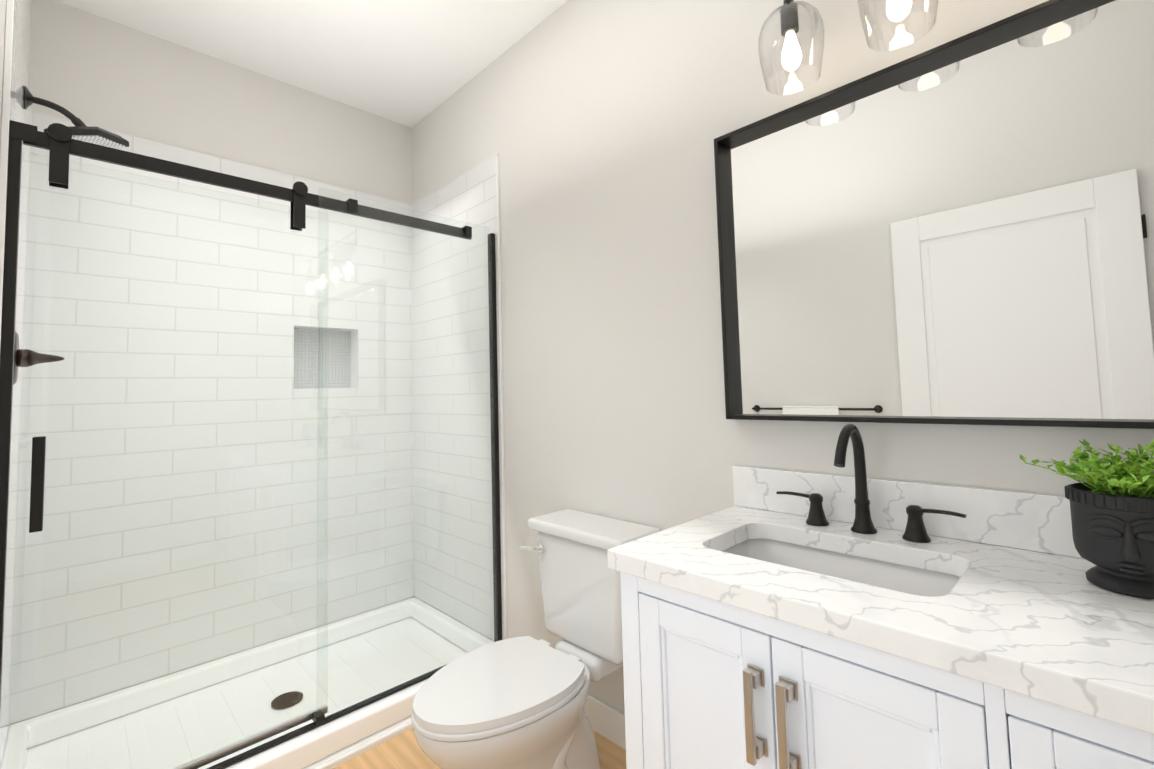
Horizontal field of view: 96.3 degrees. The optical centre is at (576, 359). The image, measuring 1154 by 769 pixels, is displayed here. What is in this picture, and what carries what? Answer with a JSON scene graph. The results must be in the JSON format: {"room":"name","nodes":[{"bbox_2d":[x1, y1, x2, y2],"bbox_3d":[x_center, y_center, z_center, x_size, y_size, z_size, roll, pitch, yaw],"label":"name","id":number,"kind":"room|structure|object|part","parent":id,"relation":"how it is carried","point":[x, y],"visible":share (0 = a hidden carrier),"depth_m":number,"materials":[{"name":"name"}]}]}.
{"room":"bathroom","nodes":[
{"label":"bathroom","id":0,"kind":"room"},
{"bbox_2d":[0,0,31,143],"bbox_3d":[-0.738,-0.115,0.465,0.120,2.830,4.160,2,-5,-44],"label":"wall","id":1,"kind":"structure","parent":0,"point":[25,11],"depth_m":1.67,"materials":[{"name":"white paint"}]},
{"bbox_2d":[0,0,13,346],"bbox_3d":[-1.439,0.118,1.276,0.014,2.228,0.008,2,-5,-44],"label":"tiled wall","id":2,"kind":"structure","parent":1,"relation":"attached to","point":[6,97],"depth_m":1.32,"materials":[{"name":"white tile"}]},
{"bbox_2d":[0,0,31,768],"bbox_3d":[-1.740,0.147,1.583,0.012,2.224,0.852,2,-5,-44],"label":"wall tile","id":3,"kind":"structure","parent":1,"relation":"attached to","point":[19,82],"depth_m":1.69,"materials":[{"name":"white tile"}]},
{"bbox_2d":[9,0,414,725],"bbox_3d":[-1.540,0.028,2.482,1.545,2.830,0.140,2,-5,-44],"label":"wall","id":4,"kind":"structure","parent":0,"point":[87,68],"depth_m":2.34,"materials":[{"name":"white paint"}]},
{"bbox_2d":[9,111,414,724],"bbox_3d":[-1.483,0.190,2.417,1.521,2.224,0.012,2,-5,-44],"label":"wall tile","id":5,"kind":"structure","parent":4,"relation":"attached to","point":[137,145],"depth_m":2.24,"materials":[{"name":"white tile"}]},
{"bbox_2d":[294,326,356,388],"bbox_3d":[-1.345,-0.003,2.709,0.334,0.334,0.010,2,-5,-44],"label":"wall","id":6,"kind":"structure","parent":4,"relation":"attached to","point":[300,346],"depth_m":2.71,"materials":[{"name":"tile"}]},
{"bbox_2d":[55,0,567,127],"bbox_3d":[-0.179,-1.538,1.131,1.785,0.060,4.160,2,-5,-44],"label":"ceiling","id":7,"kind":"structure","parent":0,"point":[410,63],"depth_m":2.27,"materials":[{"name":"white paint"}]},
{"bbox_2d":[333,728,625,768],"bbox_3d":[-0.102,1.336,0.959,1.785,0.080,4.160,2,-5,-44],"label":"floor","id":8,"kind":"structure","parent":0,"point":[403,751],"depth_m":1.76,"materials":[{"name":"brown wood"}]},
{"bbox_2d":[0,86,501,768],"bbox_3d":[-1.177,0.273,2.100,1.541,2.276,0.878,2,-5,-44],"label":"shower","id":9,"kind":"object","parent":8,"relation":"on","point":[314,698],"visible":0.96,"depth_m":1.82,"materials":[{"name":"white glass"}]},
{"bbox_3d":[-1.720,-0.006,1.583,0.008,0.164,0.164,2,-5,-44],"label":"valve plate","id":10,"kind":"part","parent":9,"relation":"part of","materials":[{"name":"brown metal"}]},
{"bbox_3d":[-1.449,-0.597,1.353,0.050,0.047,0.002,2,-5,-44],"label":"door corner","id":11,"kind":"part","parent":9,"relation":"part of","materials":[{"name":"black metal"}]},
{"bbox_3d":[-1.415,0.326,1.356,0.024,0.245,0.022,2,-5,-44],"label":"door handle","id":12,"kind":"part","parent":9,"relation":"part of","materials":[{"name":"black metal"}]},
{"bbox_3d":[-1.718,-0.818,1.710,0.128,0.066,0.020,2,-5,-44],"label":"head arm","id":13,"kind":"part","parent":9,"relation":"part of"},
{"bbox_2d":[314,721,412,768],"bbox_3d":[-0.835,1.360,1.713,1.517,0.042,0.016,2,-5,-44],"label":"trim","id":14,"kind":"structure","parent":9,"relation":"attached to","point":[361,749],"depth_m":1.80,"materials":[{"name":"white"}]},
{"bbox_2d":[412,509,660,768],"bbox_3d":[-0.142,0.954,1.575,0.752,0.799,0.477,2,-5,-44],"label":"toilet","id":15,"kind":"object","parent":8,"relation":"on","point":[516,703],"visible":0.88,"depth_m":1.53,"materials":[{"name":"white ceramic"}]},
{"bbox_3d":[-0.236,0.920,1.473,0.465,0.020,0.374,2,-5,-44],"label":"seat lid","id":16,"kind":"part","parent":15,"relation":"part of","materials":[{"name":"white plastic"}]},
{"bbox_3d":[-0.238,0.940,1.468,0.464,0.018,0.382,2,-5,-44],"label":"seat","id":17,"kind":"part","parent":15,"relation":"part of","materials":[{"name":"white plastic"}]},
{"bbox_3d":[-0.170,1.152,1.517,0.632,0.398,0.374,2,-5,-44],"label":"bowl","id":18,"kind":"part","parent":15,"relation":"part of","materials":[{"name":"white ceramic"}]},
{"bbox_3d":[-0.168,0.673,1.845,0.025,0.019,0.090,2,-5,-44],"label":"lever arm","id":19,"kind":"part","parent":15,"relation":"part of"},
{"bbox_3d":[0.050,0.581,1.780,0.209,0.041,0.456,2,-5,-44],"label":"tank lid","id":20,"kind":"part","parent":15,"relation":"part of","materials":[{"name":"white ceramic"}]},
{"bbox_3d":[0.057,0.781,1.770,0.184,0.357,0.424,2,-5,-44],"label":"tank","id":21,"kind":"part","parent":15,"relation":"part of","materials":[{"name":"white ceramic"}]},
{"bbox_2d":[608,564,1153,768],"bbox_3d":[0.819,0.841,0.720,0.570,0.870,1.536,2,-5,-44],"label":"bathroom vanity","id":22,"kind":"object","parent":8,"relation":"on","point":[779,619],"depth_m":0.83,"materials":[{"name":"white paint"}]},
{"bbox_2d":[607,504,1153,723],"bbox_3d":[0.813,0.387,0.750,0.562,0.040,1.570,2,-5,-44],"label":"countertop","id":23,"kind":"structure","parent":22,"relation":"on","point":[1021,615],"depth_m":0.81,"materials":[{"name":"white stone"}]},
{"bbox_2d":[723,532,950,591],"bbox_3d":[0.514,0.497,1.058,0.298,0.150,0.478,2,-5,-44],"label":"sink","id":24,"kind":"object","parent":23,"relation":"in","point":[885,569],"depth_m":1.16,"materials":[{"name":"white ceramic"}]},
{"bbox_2d":[775,424,970,543],"bbox_3d":[0.622,0.271,1.168,0.167,0.251,0.396,2,-5,-44],"label":"faucet","id":25,"kind":"object","parent":23,"relation":"on","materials":[{"name":"black metal"}]},
{"bbox_2d":[1020,439,1153,598],"bbox_3d":[0.899,0.249,0.844,0.260,0.240,0.267,2,-5,-44],"label":"planter","id":26,"kind":"object","parent":23,"relation":"on","point":[1112,514],"visible":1,"depth_m":0.82,"materials":[{"name":"black ceramic"}]},
{"bbox_3d":[0.898,0.290,0.842,0.139,0.157,0.139,2,-5,-44],"label":"pot","id":27,"kind":"part","parent":26,"relation":"part of","materials":[{"name":"black ceramic"}]},
{"bbox_2d":[412,0,1153,713],"bbox_3d":[0.456,-0.077,1.624,0.120,2.830,4.160,2,-5,-44],"label":"wall","id":28,"kind":"structure","parent":0,"point":[598,126],"depth_m":1.79,"materials":[{"name":"white paint"}]},
{"bbox_2d":[412,155,503,640],"bbox_3d":[-0.641,0.182,2.651,0.012,2.224,0.852,2,-5,-44],"label":"wall tile","id":29,"kind":"structure","parent":28,"relation":"attached to","point":[468,197],"depth_m":2.61,"materials":[{"name":"white tile"}]},
{"bbox_2d":[496,154,507,638],"bbox_3d":[-0.342,0.153,2.342,0.014,2.228,0.008,2,-5,-44],"label":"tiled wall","id":30,"kind":"structure","parent":28,"relation":"attached to","point":[501,403],"depth_m":2.34,"materials":[{"name":"white"}]},
{"bbox_2d":[585,694,625,749],"bbox_3d":[0.103,1.299,1.848,0.012,0.130,1.134,2,-5,-44],"label":"baseboard","id":31,"kind":"structure","parent":28,"relation":"attached to","point":[607,721],"depth_m":1.84,"materials":[{"name":"white"}]},
{"bbox_2d":[758,0,824,94],"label":"vanity light","id":32,"kind":"object","parent":28,"relation":"attached to","point":[791,55],"depth_m":1.28,"materials":[{"name":"clear glass"}]},
{"bbox_3d":[0.535,-0.785,1.294,0.154,0.180,0.154,2,-5,-44],"label":"lamp shade","id":33,"kind":"part","parent":32,"relation":"part of","materials":[{"name":"clear glass"}]},
{"bbox_2d":[857,0,938,50],"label":"vanity light","id":34,"kind":"object","parent":28,"relation":"attached to","point":[896,10],"depth_m":1.13,"materials":[{"name":"clear glass"}]},
{"bbox_3d":[0.699,-0.800,1.125,0.154,0.180,0.154,2,-5,-44],"label":"lamp shade","id":35,"kind":"part","parent":34,"relation":"part of","materials":[{"name":"clear glass"}]},
{"bbox_3d":[0.699,-0.787,1.125,0.047,0.096,0.047,2,-5,-44],"label":"bulb","id":36,"kind":"part","parent":34,"relation":"part of","materials":[{"name":"white glass"}]},
{"bbox_2d":[732,465,1085,559],"bbox_3d":[1.005,0.317,0.943,0.020,0.112,1.570,2,-5,-44],"label":"backsplash","id":37,"kind":"structure","parent":28,"relation":"attached to","point":[1039,522],"depth_m":1.11,"materials":[{"name":"white stone"}]},
{"bbox_2d":[714,0,1153,428],"bbox_3d":[0.869,-0.281,1.084,0.048,0.830,1.248,2,-5,-44],"label":"mirror","id":38,"kind":"object","parent":28,"relation":"attached to","point":[959,230],"visible":1,"depth_m":1.13,"materials":[{"name":"mirror"}]}
]}

